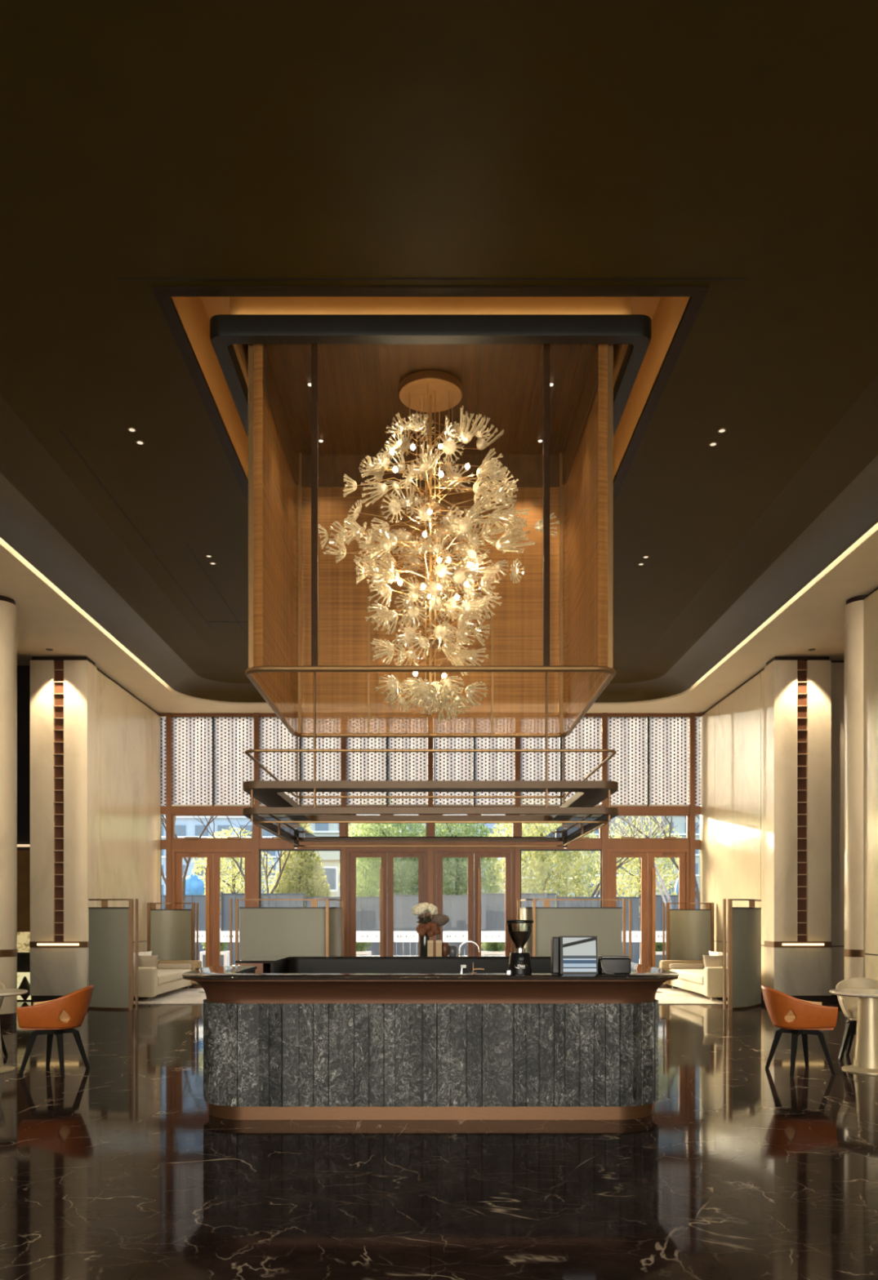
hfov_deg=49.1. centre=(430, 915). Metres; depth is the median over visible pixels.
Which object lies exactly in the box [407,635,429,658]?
flower
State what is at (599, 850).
window
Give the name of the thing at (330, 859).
building
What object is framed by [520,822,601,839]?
window
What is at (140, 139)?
ceiling
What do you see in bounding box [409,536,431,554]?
flower
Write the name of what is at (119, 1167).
floor
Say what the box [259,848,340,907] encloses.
window
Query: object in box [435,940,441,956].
box
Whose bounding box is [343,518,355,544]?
flower
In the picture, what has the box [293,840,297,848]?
spotlight
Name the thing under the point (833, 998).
trim
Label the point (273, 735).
blind
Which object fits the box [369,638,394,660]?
flower
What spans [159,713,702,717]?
trim
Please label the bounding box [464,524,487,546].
flower
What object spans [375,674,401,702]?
flower
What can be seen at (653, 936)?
door
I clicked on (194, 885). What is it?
tarpaulin
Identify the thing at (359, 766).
blind
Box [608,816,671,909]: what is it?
bare tree
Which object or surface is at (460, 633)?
flower
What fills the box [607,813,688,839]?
window
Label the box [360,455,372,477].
flower
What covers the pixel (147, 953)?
cushion
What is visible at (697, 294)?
trim
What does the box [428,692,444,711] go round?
flower
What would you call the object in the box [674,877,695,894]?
road sign
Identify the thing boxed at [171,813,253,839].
window
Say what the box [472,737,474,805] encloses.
window
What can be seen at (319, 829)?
apartment tower
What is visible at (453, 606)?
flower
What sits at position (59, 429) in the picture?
trim
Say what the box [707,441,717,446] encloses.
recessed light
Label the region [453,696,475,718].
flower
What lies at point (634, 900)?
panel
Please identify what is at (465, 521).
flower
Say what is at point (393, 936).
door
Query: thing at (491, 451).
flower
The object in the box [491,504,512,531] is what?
flower
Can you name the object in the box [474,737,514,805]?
blind
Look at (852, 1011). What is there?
seat cushion
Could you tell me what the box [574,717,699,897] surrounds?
apartment tower
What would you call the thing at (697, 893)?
bare tree
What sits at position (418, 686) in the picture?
flower
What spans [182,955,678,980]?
countertop
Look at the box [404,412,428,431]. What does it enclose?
flower
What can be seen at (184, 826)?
apartment tower
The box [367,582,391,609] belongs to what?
flower
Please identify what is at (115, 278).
trim
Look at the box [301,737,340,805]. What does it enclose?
blind
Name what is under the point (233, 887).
leafy tree
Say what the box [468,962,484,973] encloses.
rinse nozzle
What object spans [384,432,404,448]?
flower
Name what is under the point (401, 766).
blind
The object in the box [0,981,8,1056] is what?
tub chair
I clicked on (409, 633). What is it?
flower
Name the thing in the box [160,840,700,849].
trim
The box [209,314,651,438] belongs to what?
frame
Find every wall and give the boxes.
[96,667,158,942]
[96,669,160,952]
[158,714,161,909]
[699,713,702,909]
[700,670,764,991]
[702,667,764,946]
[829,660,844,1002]
[831,662,844,995]
[867,587,877,955]
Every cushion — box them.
[58,1015,70,1022]
[133,951,145,967]
[137,955,158,967]
[139,951,151,955]
[157,968,191,984]
[668,968,703,985]
[702,955,722,967]
[708,951,720,955]
[715,951,727,967]
[784,1015,795,1022]
[847,1007,857,1018]
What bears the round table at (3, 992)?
on the floor
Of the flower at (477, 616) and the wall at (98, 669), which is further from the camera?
the wall at (98, 669)
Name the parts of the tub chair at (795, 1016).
leg, leg, leg, leg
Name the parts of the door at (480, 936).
handle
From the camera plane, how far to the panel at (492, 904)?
27.47 m
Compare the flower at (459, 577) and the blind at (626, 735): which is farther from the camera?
the blind at (626, 735)
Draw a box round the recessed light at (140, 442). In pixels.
[135,440,144,444]
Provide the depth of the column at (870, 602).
12.58 m
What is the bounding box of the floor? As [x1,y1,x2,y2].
[0,984,877,1279]
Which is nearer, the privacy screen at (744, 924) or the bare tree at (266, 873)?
the privacy screen at (744, 924)
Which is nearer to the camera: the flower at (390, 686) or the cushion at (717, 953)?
the flower at (390, 686)
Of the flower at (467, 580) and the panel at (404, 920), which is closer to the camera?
the flower at (467, 580)
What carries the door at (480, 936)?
attached to the trim at (434, 851)
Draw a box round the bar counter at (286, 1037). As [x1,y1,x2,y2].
[182,955,678,1119]
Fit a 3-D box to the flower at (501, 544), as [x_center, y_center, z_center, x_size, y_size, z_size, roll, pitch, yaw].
[0.691,-3.325,8.562,0.267,0.241,0.232,0,0,42]
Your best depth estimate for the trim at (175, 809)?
20.26 m
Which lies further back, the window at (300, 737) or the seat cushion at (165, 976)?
the window at (300, 737)
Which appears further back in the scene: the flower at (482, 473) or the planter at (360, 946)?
the planter at (360, 946)
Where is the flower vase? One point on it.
(429, 926)
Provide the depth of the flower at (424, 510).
8.20 m
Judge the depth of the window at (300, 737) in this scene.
20.28 m
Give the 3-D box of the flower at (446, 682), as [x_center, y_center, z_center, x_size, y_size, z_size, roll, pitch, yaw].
[0.156,-2.058,8.561,0.257,0.245,0.165,0,38,-42]
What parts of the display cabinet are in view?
panel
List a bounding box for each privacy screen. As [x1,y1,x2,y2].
[88,898,137,1009]
[146,902,198,988]
[229,898,343,965]
[516,898,631,960]
[662,902,713,988]
[722,898,761,1009]
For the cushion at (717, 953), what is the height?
0.410 m
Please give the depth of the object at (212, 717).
20.28 m
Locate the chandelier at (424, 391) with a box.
[317,370,559,724]
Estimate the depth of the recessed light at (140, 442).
9.44 m
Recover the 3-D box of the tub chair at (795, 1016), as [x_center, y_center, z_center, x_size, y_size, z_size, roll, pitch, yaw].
[3.411,1.050,8.954,0.630,0.808,0.572,0,0,7]
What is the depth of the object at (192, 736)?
20.31 m
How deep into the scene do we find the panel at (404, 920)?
27.47 m
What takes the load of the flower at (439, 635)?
on the chandelier at (424, 391)
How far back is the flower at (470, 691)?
8.74 m
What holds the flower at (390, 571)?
on the chandelier at (424, 391)
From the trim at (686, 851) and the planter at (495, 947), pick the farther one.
the planter at (495, 947)
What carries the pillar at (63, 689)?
on the floor
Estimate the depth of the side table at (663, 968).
18.03 m
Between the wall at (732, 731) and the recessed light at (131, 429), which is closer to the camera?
the recessed light at (131, 429)
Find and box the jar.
[448,945,456,955]
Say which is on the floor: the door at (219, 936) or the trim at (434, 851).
the trim at (434, 851)
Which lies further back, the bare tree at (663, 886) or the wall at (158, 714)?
the bare tree at (663, 886)
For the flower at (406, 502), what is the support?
on the chandelier at (424, 391)
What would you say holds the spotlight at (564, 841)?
attached to the rack
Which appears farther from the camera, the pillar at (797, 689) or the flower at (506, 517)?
the pillar at (797, 689)
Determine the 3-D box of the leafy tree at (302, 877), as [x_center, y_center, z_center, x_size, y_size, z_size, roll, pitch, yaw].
[-3.994,-0.996,29.501,2.491,4.940,2.026,0,0,-5]
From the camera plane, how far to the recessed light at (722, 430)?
9.20 m
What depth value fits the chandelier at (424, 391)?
8.72 m
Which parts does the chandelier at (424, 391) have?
bulb, bulb, bulb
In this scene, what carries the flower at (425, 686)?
on the chandelier at (424, 391)
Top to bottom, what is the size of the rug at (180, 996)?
0.016 m
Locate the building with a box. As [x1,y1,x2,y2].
[303,833,394,897]
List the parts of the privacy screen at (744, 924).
post, post, rail, panel, floor rail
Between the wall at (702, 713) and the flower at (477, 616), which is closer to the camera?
the flower at (477, 616)
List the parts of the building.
pane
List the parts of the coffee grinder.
knob, lid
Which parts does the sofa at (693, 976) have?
armrest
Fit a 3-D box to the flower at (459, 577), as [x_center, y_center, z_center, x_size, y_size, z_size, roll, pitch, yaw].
[0.263,-2.904,8.238,0.268,0.256,0.172,0,20,-30]
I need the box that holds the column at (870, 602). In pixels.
[862,589,877,980]
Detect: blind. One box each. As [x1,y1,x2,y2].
[160,717,165,805]
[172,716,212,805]
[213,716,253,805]
[259,716,299,805]
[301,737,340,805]
[346,737,386,805]
[387,737,427,805]
[432,737,472,805]
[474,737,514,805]
[520,737,559,805]
[561,716,601,805]
[607,716,646,805]
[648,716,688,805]
[694,717,700,805]
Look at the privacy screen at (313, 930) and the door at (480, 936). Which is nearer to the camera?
the privacy screen at (313, 930)
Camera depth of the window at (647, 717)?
20.28 m
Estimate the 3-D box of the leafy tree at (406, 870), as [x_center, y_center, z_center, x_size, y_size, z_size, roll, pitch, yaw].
[-1.352,-1.151,30.514,3.106,5.249,2.547,0,0,0]
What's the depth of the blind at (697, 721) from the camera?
20.31 m
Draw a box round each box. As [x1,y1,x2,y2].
[229,296,631,737]
[426,940,433,956]
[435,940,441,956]
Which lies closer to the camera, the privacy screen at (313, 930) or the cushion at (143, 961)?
the privacy screen at (313, 930)
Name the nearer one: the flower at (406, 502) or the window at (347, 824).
the flower at (406, 502)
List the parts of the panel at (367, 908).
post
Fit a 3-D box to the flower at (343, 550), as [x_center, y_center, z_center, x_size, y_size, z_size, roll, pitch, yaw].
[-0.807,-3.306,8.724,0.080,0.216,0.210,9,-3,-19]
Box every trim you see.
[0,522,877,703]
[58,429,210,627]
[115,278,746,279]
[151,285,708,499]
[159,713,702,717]
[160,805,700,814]
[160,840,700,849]
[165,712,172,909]
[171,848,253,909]
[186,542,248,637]
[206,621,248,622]
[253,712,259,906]
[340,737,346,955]
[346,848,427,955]
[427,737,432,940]
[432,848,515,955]
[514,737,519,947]
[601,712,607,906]
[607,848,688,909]
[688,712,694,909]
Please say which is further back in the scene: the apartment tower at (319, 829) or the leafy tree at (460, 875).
the apartment tower at (319, 829)
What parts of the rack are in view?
tier post, suspension rod, suspension rod, frame, hanging rail, rail, suspension rod, suspension rod, tier post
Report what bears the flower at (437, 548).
on the chandelier at (424, 391)
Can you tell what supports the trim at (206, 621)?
attached to the ceiling at (140, 139)
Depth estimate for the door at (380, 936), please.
20.30 m
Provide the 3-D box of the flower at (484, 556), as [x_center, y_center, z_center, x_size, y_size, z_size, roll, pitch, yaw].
[0.445,-3.165,8.674,0.211,0.191,0.184,-6,-2,26]
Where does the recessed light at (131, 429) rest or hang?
in the ceiling at (140, 139)
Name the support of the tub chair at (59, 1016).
on the floor
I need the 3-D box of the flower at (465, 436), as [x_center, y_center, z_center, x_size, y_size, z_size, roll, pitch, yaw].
[0.347,-4.385,8.608,0.236,0.272,0.246,0,42,-28]
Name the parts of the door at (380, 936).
handle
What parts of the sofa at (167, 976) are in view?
armrest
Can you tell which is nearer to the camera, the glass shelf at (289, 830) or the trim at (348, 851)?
the glass shelf at (289, 830)
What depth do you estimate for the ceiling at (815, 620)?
14.91 m
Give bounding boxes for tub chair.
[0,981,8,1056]
[16,985,93,1075]
[760,984,837,1075]
[835,977,877,1059]
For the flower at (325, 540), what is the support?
on the chandelier at (424, 391)
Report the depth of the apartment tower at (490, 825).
150.01 m
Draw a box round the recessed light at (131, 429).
[127,426,137,432]
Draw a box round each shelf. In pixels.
[242,780,617,820]
[253,814,606,839]
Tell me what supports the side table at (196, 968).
on the rug at (180, 996)
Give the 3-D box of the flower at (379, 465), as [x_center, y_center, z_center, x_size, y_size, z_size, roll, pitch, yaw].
[-0.473,-4.101,8.699,0.200,0.205,0.076,0,-27,48]
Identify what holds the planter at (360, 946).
on the ground
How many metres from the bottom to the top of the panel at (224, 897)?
2.160 m
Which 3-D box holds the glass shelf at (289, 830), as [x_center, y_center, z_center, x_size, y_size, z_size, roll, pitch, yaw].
[0.000,-0.830,8.975,2.880,0.010,2.730,0,0,0]
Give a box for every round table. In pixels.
[0,988,27,1072]
[828,988,877,1074]
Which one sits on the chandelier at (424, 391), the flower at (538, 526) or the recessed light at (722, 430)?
the flower at (538, 526)
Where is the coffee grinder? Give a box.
[506,920,533,974]
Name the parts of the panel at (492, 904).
post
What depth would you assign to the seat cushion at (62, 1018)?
8.87 m
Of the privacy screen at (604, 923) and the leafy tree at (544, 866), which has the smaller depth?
the privacy screen at (604, 923)
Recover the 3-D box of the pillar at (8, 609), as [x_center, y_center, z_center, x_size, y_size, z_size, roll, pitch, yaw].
[-5.860,-1.415,13.000,0.486,5.730,0.486,0,0,0]
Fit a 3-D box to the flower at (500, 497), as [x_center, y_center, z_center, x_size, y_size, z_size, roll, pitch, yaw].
[0.634,-3.685,8.429,0.203,0.211,0.234,0,5,-29]
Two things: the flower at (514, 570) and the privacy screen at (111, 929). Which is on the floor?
the privacy screen at (111, 929)
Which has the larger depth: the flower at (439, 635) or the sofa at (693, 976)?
the sofa at (693, 976)
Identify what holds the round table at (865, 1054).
on the floor
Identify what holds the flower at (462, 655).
on the chandelier at (424, 391)
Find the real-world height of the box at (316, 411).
3.362 m
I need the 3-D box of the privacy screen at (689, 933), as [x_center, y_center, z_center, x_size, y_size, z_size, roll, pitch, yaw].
[5.152,0.593,19.276,1.015,1.715,0.212,0,0,0]
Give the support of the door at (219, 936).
attached to the trim at (173, 851)
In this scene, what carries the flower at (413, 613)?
on the chandelier at (424, 391)
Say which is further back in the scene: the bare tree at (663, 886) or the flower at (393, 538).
the bare tree at (663, 886)
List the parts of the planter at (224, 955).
panel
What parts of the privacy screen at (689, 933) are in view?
post, post, rail, post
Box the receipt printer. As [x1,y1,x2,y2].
[597,955,631,973]
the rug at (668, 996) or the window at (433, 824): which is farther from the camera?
the window at (433, 824)
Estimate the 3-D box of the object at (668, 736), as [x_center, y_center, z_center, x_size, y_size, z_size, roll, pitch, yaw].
[5.040,-3.268,20.310,0.851,1.885,0.024,0,0,0]
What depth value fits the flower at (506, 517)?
8.86 m
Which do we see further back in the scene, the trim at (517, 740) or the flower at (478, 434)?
the trim at (517, 740)
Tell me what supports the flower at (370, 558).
on the chandelier at (424, 391)
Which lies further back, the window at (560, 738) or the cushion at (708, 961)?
the window at (560, 738)
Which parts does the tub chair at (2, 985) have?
leg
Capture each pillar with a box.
[0,595,17,1024]
[29,656,96,1004]
[764,656,831,1004]
[843,594,868,1022]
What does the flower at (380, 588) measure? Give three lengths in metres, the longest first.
0.246 x 0.239 x 0.036 m
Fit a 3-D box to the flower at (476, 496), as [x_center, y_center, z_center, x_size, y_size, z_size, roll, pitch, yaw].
[0.444,-3.862,8.893,0.084,0.228,0.222,2,1,12]
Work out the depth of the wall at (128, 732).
18.13 m
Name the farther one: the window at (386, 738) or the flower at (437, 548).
the window at (386, 738)
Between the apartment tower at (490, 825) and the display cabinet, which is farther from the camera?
the apartment tower at (490, 825)
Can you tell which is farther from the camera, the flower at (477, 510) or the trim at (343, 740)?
the trim at (343, 740)
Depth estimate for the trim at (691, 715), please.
20.23 m
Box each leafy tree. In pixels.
[191,826,275,894]
[268,822,332,906]
[337,822,395,897]
[348,822,426,925]
[412,822,499,955]
[484,822,599,906]
[591,816,681,897]
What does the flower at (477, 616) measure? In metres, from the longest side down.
0.275 x 0.268 x 0.102 m
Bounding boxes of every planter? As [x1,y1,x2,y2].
[200,942,229,967]
[355,930,371,955]
[480,930,504,955]
[655,930,665,967]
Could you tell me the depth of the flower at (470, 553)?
8.42 m
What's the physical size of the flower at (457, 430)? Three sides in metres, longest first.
0.239 x 0.233 x 0.088 m
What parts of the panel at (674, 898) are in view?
post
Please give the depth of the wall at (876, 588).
12.62 m
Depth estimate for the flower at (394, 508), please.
8.59 m
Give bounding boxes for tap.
[457,940,479,956]
[460,964,466,973]
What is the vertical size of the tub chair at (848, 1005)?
0.808 m
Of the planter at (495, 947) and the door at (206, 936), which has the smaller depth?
the door at (206, 936)
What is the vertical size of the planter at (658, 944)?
1.098 m
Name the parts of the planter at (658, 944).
panel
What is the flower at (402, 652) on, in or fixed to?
on the chandelier at (424, 391)
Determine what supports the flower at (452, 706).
on the chandelier at (424, 391)
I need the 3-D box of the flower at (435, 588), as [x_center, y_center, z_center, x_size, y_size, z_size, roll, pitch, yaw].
[0.039,-2.792,8.222,0.260,0.248,0.167,0,32,6]
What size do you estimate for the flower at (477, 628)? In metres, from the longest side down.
0.212 x 0.203 x 0.136 m
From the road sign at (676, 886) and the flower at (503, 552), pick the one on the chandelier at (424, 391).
the flower at (503, 552)
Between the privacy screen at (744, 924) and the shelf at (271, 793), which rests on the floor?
the privacy screen at (744, 924)
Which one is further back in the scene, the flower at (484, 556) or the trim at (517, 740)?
the trim at (517, 740)
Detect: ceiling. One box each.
[0,0,877,702]
[0,529,877,713]
[170,296,689,481]
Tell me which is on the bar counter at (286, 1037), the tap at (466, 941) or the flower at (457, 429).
the tap at (466, 941)
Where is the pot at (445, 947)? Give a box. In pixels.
[441,942,449,955]
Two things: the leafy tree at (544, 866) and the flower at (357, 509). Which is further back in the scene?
the leafy tree at (544, 866)
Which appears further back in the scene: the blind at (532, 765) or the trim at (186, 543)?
the blind at (532, 765)
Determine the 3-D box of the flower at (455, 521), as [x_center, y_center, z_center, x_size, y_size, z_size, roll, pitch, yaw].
[0.228,-3.428,8.419,0.217,0.226,0.250,0,12,-4]
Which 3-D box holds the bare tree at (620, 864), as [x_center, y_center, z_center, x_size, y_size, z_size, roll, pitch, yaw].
[5.819,-1.174,27.998,3.110,5.301,1.912,0,0,-12]
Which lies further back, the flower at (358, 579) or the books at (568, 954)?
the flower at (358, 579)
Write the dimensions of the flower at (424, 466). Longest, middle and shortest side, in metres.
0.220 x 0.215 x 0.081 m
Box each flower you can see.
[317,524,328,549]
[322,532,344,555]
[335,541,346,563]
[342,474,356,497]
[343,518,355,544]
[346,499,362,522]
[355,521,366,541]
[355,561,364,584]
[359,528,375,548]
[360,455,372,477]
[363,544,381,564]
[364,603,389,631]
[365,528,392,559]
[366,523,397,551]
[366,564,387,591]
[367,559,399,586]
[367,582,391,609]
[368,453,383,471]
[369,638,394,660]
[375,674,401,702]
[376,609,398,634]
[378,559,396,583]
[378,639,394,664]
[380,493,405,523]
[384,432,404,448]
[385,412,404,433]
[385,683,395,705]
[387,694,407,712]
[390,484,415,506]
[393,643,405,666]
[395,413,418,430]
[395,620,421,648]
[399,464,415,488]
[400,604,426,626]
[401,677,422,702]
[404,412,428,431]
[404,586,425,609]
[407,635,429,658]
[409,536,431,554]
[411,453,432,474]
[411,497,440,526]
[412,677,436,696]
[413,690,440,715]
[418,576,448,606]
[420,589,450,619]
[421,441,440,470]
[421,680,449,707]
[422,533,446,555]
[426,620,453,649]
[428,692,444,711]
[431,554,456,587]
[435,430,463,463]
[436,622,455,645]
[440,675,463,701]
[441,643,465,665]
[442,590,465,619]
[442,688,462,710]
[444,415,460,438]
[444,509,468,535]
[446,699,462,719]
[450,507,480,539]
[450,650,475,675]
[451,562,478,593]
[453,421,467,444]
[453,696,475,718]
[455,595,478,620]
[455,624,477,645]
[456,613,476,636]
[456,629,471,650]
[456,648,477,673]
[459,405,485,443]
[459,597,483,620]
[462,542,483,563]
[463,573,475,598]
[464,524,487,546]
[465,681,487,706]
[466,493,496,523]
[467,647,488,672]
[469,551,492,573]
[471,419,490,439]
[472,472,492,497]
[473,486,484,511]
[473,624,489,646]
[475,457,500,488]
[475,596,490,626]
[480,568,493,597]
[481,448,503,473]
[481,480,498,502]
[481,523,496,545]
[486,459,506,480]
[487,457,505,485]
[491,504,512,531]
[493,480,518,505]
[495,524,524,553]
[500,508,530,533]
[502,529,511,553]
[506,478,518,502]
[508,504,523,529]
[509,558,524,583]
[533,511,559,536]
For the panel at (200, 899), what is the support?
on the ground
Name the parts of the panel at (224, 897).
post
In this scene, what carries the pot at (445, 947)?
on the bar counter at (286, 1037)
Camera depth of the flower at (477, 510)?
8.35 m
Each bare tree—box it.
[161,814,217,909]
[192,816,309,893]
[590,816,675,897]
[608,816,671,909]
[616,814,699,909]
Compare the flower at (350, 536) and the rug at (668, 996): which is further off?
the rug at (668, 996)
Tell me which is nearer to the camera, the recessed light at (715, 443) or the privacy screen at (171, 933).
the recessed light at (715, 443)
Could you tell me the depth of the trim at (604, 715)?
20.23 m
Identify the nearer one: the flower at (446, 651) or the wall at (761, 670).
the flower at (446, 651)
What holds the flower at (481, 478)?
on the chandelier at (424, 391)
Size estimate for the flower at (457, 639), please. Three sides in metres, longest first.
0.231 x 0.225 x 0.085 m
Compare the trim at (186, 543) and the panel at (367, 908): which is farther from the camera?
the panel at (367, 908)
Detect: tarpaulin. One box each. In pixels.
[185,874,204,894]
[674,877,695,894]
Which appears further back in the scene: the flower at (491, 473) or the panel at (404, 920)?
the panel at (404, 920)
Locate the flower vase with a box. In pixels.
[411,902,448,955]
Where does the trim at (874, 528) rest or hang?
attached to the ceiling at (815, 620)
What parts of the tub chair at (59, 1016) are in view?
leg, leg, leg, leg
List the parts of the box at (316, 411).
corner post, panel, corner post, dark post, panel, rail, panel, dark post, corner post, panel, corner post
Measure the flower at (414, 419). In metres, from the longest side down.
0.258 x 0.251 x 0.095 m
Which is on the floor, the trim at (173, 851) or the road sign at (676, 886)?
the trim at (173, 851)
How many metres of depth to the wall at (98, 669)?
18.24 m
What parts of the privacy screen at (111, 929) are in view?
rail, floor rail, post, post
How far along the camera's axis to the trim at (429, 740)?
20.23 m
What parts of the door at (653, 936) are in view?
handle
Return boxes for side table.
[194,967,205,993]
[655,967,666,993]
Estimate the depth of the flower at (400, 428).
8.64 m
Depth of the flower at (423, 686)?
8.56 m
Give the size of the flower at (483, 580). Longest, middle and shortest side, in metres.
0.246 x 0.239 x 0.091 m
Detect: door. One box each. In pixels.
[175,852,213,967]
[213,852,250,965]
[349,852,386,955]
[386,852,424,955]
[436,852,473,955]
[474,852,511,955]
[609,852,647,965]
[647,852,684,967]
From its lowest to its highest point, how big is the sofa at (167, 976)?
0.584 m
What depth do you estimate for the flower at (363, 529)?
8.88 m
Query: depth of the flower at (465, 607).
8.51 m
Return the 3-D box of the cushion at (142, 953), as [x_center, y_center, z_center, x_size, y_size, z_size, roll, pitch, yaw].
[-5.130,0.830,16.620,0.172,0.410,0.420,0,0,29]
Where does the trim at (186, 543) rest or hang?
attached to the ceiling at (140, 139)
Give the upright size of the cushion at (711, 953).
0.410 m
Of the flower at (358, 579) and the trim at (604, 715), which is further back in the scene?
the trim at (604, 715)
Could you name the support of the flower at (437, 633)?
on the chandelier at (424, 391)
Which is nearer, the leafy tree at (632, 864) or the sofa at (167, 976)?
the sofa at (167, 976)
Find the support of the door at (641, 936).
attached to the trim at (686, 851)
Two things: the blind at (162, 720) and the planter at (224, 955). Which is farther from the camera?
the planter at (224, 955)
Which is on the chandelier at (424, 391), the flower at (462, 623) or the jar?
the flower at (462, 623)
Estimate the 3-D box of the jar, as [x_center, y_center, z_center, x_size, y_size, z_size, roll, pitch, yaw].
[0.230,0.364,10.060,0.090,0.110,0.090,0,0,0]
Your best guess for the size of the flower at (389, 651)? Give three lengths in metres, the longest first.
0.242 x 0.236 x 0.089 m
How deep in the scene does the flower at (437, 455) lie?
8.43 m
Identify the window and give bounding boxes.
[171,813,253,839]
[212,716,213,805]
[259,822,340,839]
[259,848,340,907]
[299,737,301,805]
[346,822,427,836]
[386,737,387,805]
[432,822,514,836]
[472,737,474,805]
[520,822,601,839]
[520,848,601,907]
[559,737,561,805]
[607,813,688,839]
[646,716,648,805]
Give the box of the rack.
[242,671,617,848]
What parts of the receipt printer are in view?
lid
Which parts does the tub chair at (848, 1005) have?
leg, leg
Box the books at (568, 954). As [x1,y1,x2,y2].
[550,936,597,973]
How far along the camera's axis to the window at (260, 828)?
20.29 m
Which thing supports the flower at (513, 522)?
on the chandelier at (424, 391)
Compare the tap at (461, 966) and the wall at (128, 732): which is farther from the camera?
the wall at (128, 732)
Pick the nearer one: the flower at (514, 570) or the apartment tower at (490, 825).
the flower at (514, 570)
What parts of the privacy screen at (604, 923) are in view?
post, post, panel, rail, post, post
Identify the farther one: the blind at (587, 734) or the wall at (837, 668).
the blind at (587, 734)
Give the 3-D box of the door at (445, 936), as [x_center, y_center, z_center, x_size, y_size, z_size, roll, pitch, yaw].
[0.521,0.046,20.315,0.782,2.783,0.090,0,0,0]
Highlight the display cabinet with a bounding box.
[17,665,31,1000]
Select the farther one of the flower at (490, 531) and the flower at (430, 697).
the flower at (490, 531)
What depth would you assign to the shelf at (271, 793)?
7.63 m
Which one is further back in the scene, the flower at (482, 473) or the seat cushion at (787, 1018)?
the seat cushion at (787, 1018)
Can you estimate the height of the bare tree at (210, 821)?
6.464 m
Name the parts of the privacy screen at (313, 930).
post, post, rail, post, post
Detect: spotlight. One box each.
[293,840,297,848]
[563,840,567,848]
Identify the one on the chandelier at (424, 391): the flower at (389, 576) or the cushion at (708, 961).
the flower at (389, 576)
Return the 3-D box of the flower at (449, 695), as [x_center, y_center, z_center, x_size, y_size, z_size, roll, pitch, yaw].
[0.185,-1.971,8.634,0.251,0.093,0.245,-45,-17,18]
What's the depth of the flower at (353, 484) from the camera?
8.89 m
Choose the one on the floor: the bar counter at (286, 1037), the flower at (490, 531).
the bar counter at (286, 1037)
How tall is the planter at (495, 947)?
1.115 m
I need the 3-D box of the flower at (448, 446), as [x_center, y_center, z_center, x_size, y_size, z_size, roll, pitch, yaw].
[0.168,-4.125,8.439,0.258,0.265,0.098,0,29,2]
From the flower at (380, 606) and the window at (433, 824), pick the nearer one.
the flower at (380, 606)
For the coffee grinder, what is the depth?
6.87 m
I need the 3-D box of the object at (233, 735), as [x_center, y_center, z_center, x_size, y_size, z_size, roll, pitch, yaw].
[-4.150,-3.268,20.310,0.850,1.885,0.024,0,0,0]
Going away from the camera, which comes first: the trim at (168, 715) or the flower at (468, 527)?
the flower at (468, 527)
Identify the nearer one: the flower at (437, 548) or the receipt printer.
the receipt printer
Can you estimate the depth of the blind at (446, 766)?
20.31 m
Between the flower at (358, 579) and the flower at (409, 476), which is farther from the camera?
the flower at (358, 579)
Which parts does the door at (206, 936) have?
handle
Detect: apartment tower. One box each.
[161,717,286,894]
[285,822,426,924]
[435,822,574,897]
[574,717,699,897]
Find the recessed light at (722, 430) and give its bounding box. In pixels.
[716,427,726,433]
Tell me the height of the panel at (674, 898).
2.110 m
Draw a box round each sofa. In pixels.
[133,959,201,1000]
[658,959,727,1000]
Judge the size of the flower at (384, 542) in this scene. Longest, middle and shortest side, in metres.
0.271 x 0.258 x 0.174 m
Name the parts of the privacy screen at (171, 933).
post, rail, post, post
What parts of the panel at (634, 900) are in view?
post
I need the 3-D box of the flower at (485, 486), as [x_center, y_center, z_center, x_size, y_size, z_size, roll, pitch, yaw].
[0.540,-3.991,8.953,0.146,0.218,0.228,17,-5,-15]
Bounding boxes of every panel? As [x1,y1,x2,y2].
[161,894,205,959]
[220,892,304,964]
[304,895,379,955]
[393,894,467,955]
[473,892,555,955]
[555,895,639,964]
[639,893,698,964]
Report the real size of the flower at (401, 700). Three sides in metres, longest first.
0.222 x 0.216 x 0.082 m
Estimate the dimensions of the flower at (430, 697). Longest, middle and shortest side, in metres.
0.250 x 0.238 x 0.160 m
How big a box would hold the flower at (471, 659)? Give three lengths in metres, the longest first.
0.239 x 0.228 x 0.154 m
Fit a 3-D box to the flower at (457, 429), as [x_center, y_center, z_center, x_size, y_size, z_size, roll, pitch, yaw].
[0.279,-4.446,8.836,0.216,0.033,0.222,46,-12,-12]
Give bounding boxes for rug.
[133,988,206,1004]
[654,988,727,1004]
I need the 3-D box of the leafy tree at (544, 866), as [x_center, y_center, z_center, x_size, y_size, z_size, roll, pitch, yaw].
[3.614,-1.262,30.997,3.825,5.472,3.077,0,0,3]
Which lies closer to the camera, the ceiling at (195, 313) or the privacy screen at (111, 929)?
the ceiling at (195, 313)
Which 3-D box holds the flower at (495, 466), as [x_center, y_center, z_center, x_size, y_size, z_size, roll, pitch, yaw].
[0.592,-4.043,8.696,0.213,0.208,0.032,0,-7,-33]
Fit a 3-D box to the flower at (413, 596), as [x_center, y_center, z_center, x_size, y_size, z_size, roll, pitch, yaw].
[-0.146,-2.747,8.282,0.180,0.187,0.207,0,25,-9]
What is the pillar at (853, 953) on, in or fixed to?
on the floor
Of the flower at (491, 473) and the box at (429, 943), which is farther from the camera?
the box at (429, 943)

